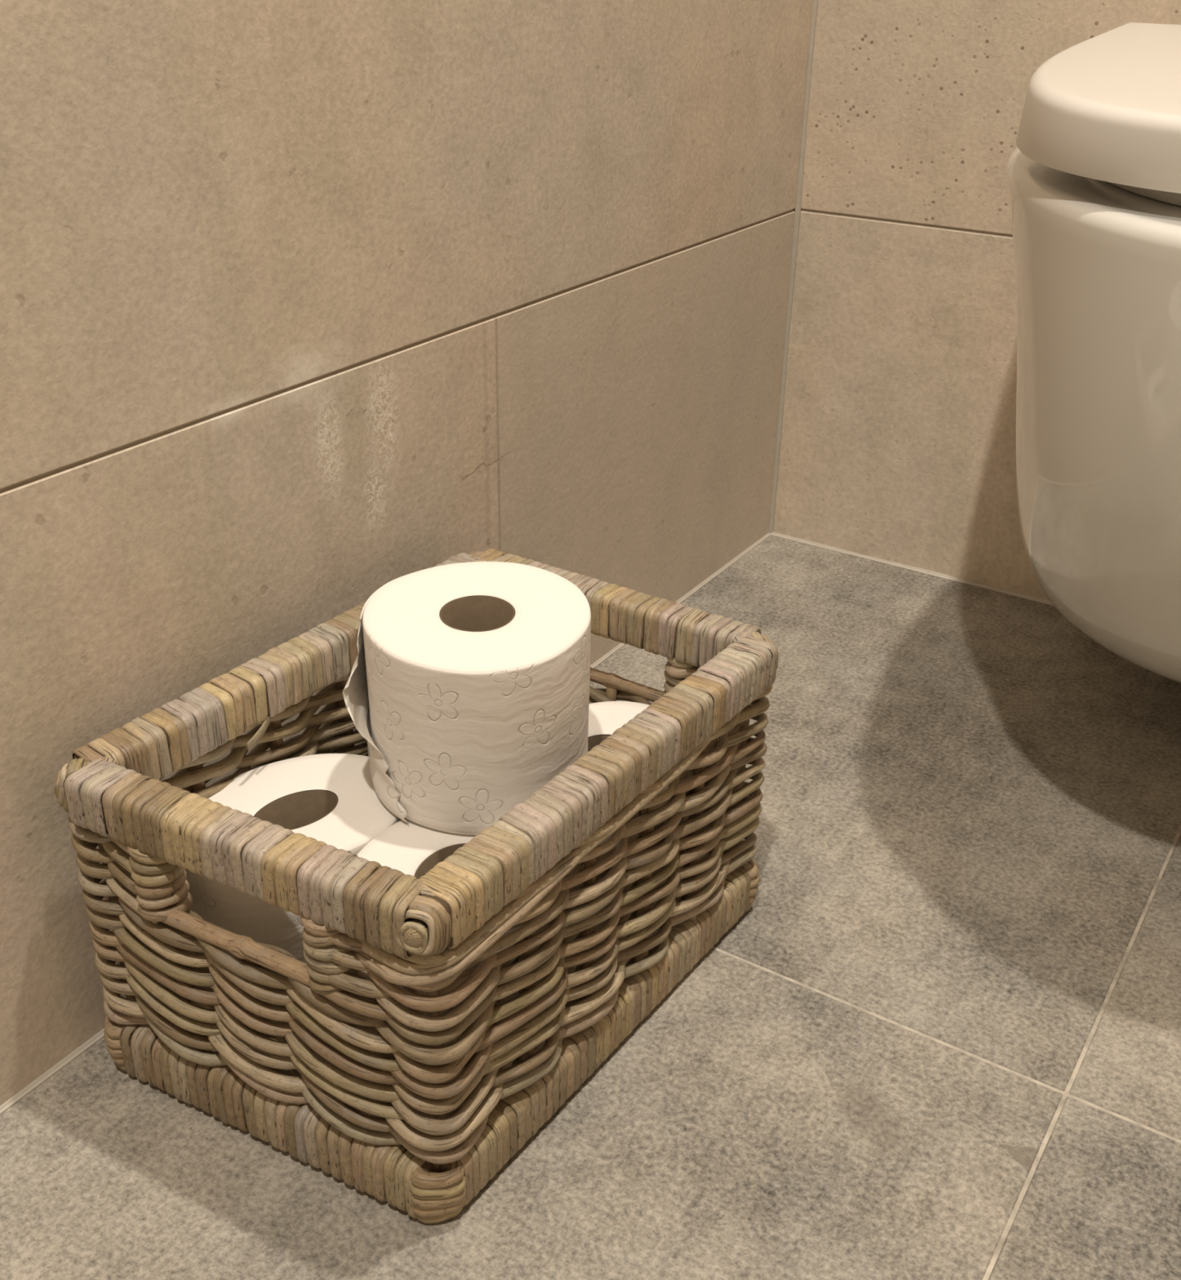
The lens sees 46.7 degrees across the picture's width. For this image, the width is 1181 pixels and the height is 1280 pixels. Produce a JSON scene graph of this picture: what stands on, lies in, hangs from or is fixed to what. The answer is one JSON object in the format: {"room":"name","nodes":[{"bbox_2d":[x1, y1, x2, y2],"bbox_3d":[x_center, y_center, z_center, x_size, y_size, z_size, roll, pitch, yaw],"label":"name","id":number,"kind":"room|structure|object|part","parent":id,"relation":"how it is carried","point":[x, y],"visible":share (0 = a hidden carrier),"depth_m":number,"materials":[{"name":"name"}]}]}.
{"room":"bathroom","nodes":[
{"label":"bathroom","id":0,"kind":"room"},
{"bbox_2d":[0,0,813,1105],"bbox_3d":[-0.504,-0.715,-0.127,0.120,2.400,2.600,17,32,28],"label":"wall","id":1,"kind":"structure","parent":0,"point":[308,308],"depth_m":0.71,"materials":[{"name":"tile"}]},
{"bbox_2d":[0,533,770,1114],"bbox_3d":[-0.471,0.361,0.403,0.003,0.003,2.400,17,32,28],"label":"trim","id":2,"kind":"structure","parent":1,"relation":"attached to","point":[100,1034],"depth_m":0.70,"materials":[{"name":"plastic"}]},
{"bbox_2d":[0,535,1180,1279],"bbox_3d":[0.075,0.577,0.123,1.500,0.100,2.600,17,32,28],"label":"floor","id":3,"kind":"structure","parent":0,"point":[938,1037],"depth_m":0.70,"materials":[{"name":"tile"}]},
{"bbox_2d":[54,548,779,1223],"bbox_3d":[-0.070,0.105,0.712,0.222,0.180,0.309,17,32,28],"label":"wicker basket","id":4,"kind":"object","parent":3,"relation":"on","point":[416,1106],"visible":0.83,"depth_m":0.62,"materials":[{"name":"wicker"}]},
{"bbox_3d":[-0.149,0.134,0.593,0.096,0.009,0.010,15,31,25],"label":"opening rod","id":5,"kind":"part","parent":4,"relation":"part of","materials":[{"name":"wicker"}]},
{"bbox_3d":[-0.151,0.222,0.645,0.183,0.029,0.014,15,31,25],"label":"rail","id":6,"kind":"part","parent":4,"relation":"part of","materials":[{"name":"wicker"}]},
{"bbox_2d":[184,753,401,1009],"bbox_3d":[-0.145,0.126,0.692,0.093,0.099,0.118,17,32,28],"label":"toilet roll","id":7,"kind":"object","parent":4,"relation":"on","point":[332,799],"visible":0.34,"depth_m":0.67,"materials":[{"name":"paper"}]},
{"bbox_2d":[367,741,369,756],"bbox_3d":[-0.075,0.080,0.783,0.089,0.098,0.116,17,32,28],"label":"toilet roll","id":8,"kind":"object","parent":4,"relation":"on","point":[367,741],"visible":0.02,"depth_m":0.74,"materials":[{"name":"paper"}]},
{"bbox_2d":[356,817,542,1060],"bbox_3d":[-0.064,0.148,0.654,0.090,0.099,0.120,17,32,28],"label":"toilet roll","id":9,"kind":"object","parent":4,"relation":"on","point":[412,848],"visible":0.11,"depth_m":0.64,"materials":[{"name":"paper"}]},
{"bbox_3d":[0.011,0.193,0.705,0.014,0.029,0.267,19,33,30],"label":"rail","id":10,"kind":"part","parent":4,"relation":"part of","materials":[{"name":"wicker"}]},
{"bbox_3d":[0.011,0.024,0.808,0.097,0.009,0.010,17,32,28],"label":"opening rod","id":11,"kind":"part","parent":4,"relation":"part of","materials":[{"name":"wicker"}]},
{"bbox_2d":[587,701,683,947],"bbox_3d":[0.005,0.102,0.742,0.088,0.099,0.116,17,32,28],"label":"toilet roll","id":12,"kind":"object","parent":4,"relation":"on","point":[605,717],"visible":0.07,"depth_m":0.75,"materials":[{"name":"paper"}]},
{"bbox_2d":[342,561,591,835],"bbox_3d":[-0.056,0.026,0.675,0.112,0.096,0.112,9,29,14],"label":"toilet roll","id":13,"kind":"object","parent":12,"relation":"on","point":[467,687],"visible":0.99,"depth_m":0.64,"materials":[{"name":"paper"}]},
{"bbox_2d":[773,0,1180,599],"bbox_3d":[0.812,-1.003,0.462,1.401,2.400,0.120,17,32,28],"label":"wall","id":14,"kind":"structure","parent":0,"point":[898,444],"depth_m":1.14,"materials":[{"name":"tile"}]},
{"bbox_2d":[768,0,818,533],"bbox_3d":[0.191,-1.161,0.743,0.004,2.400,0.004,17,32,28],"label":"trim","id":15,"kind":"structure","parent":14,"relation":"attached to","point":[815,2],"depth_m":1.18,"materials":[{"name":"plastic"}]},
{"bbox_2d":[770,532,1053,605],"bbox_3d":[0.719,0.068,0.998,1.300,0.003,0.003,17,32,28],"label":"trim","id":16,"kind":"structure","parent":14,"relation":"attached to","point":[775,534],"depth_m":1.23,"materials":[{"name":"plastic"}]},
{"bbox_2d":[1005,22,1180,683],"bbox_3d":[0.419,-0.132,0.806,0.413,0.392,0.459,17,32,28],"label":"toilet","id":17,"kind":"object","parent":14,"relation":"attached to","point":[1093,171],"visible":1,"depth_m":0.69,"materials":[{"name":"white ceramic"}]},
{"bbox_3d":[0.417,-0.280,0.720,0.370,0.050,0.384,17,32,28],"label":"lid","id":18,"kind":"part","parent":17,"relation":"part of","materials":[{"name":"white plastic"}]},
{"bbox_3d":[0.418,-0.254,0.736,0.321,0.009,0.350,17,32,28],"label":"seat","id":19,"kind":"part","parent":17,"relation":"part of","materials":[{"name":"white plastic"}]}
]}

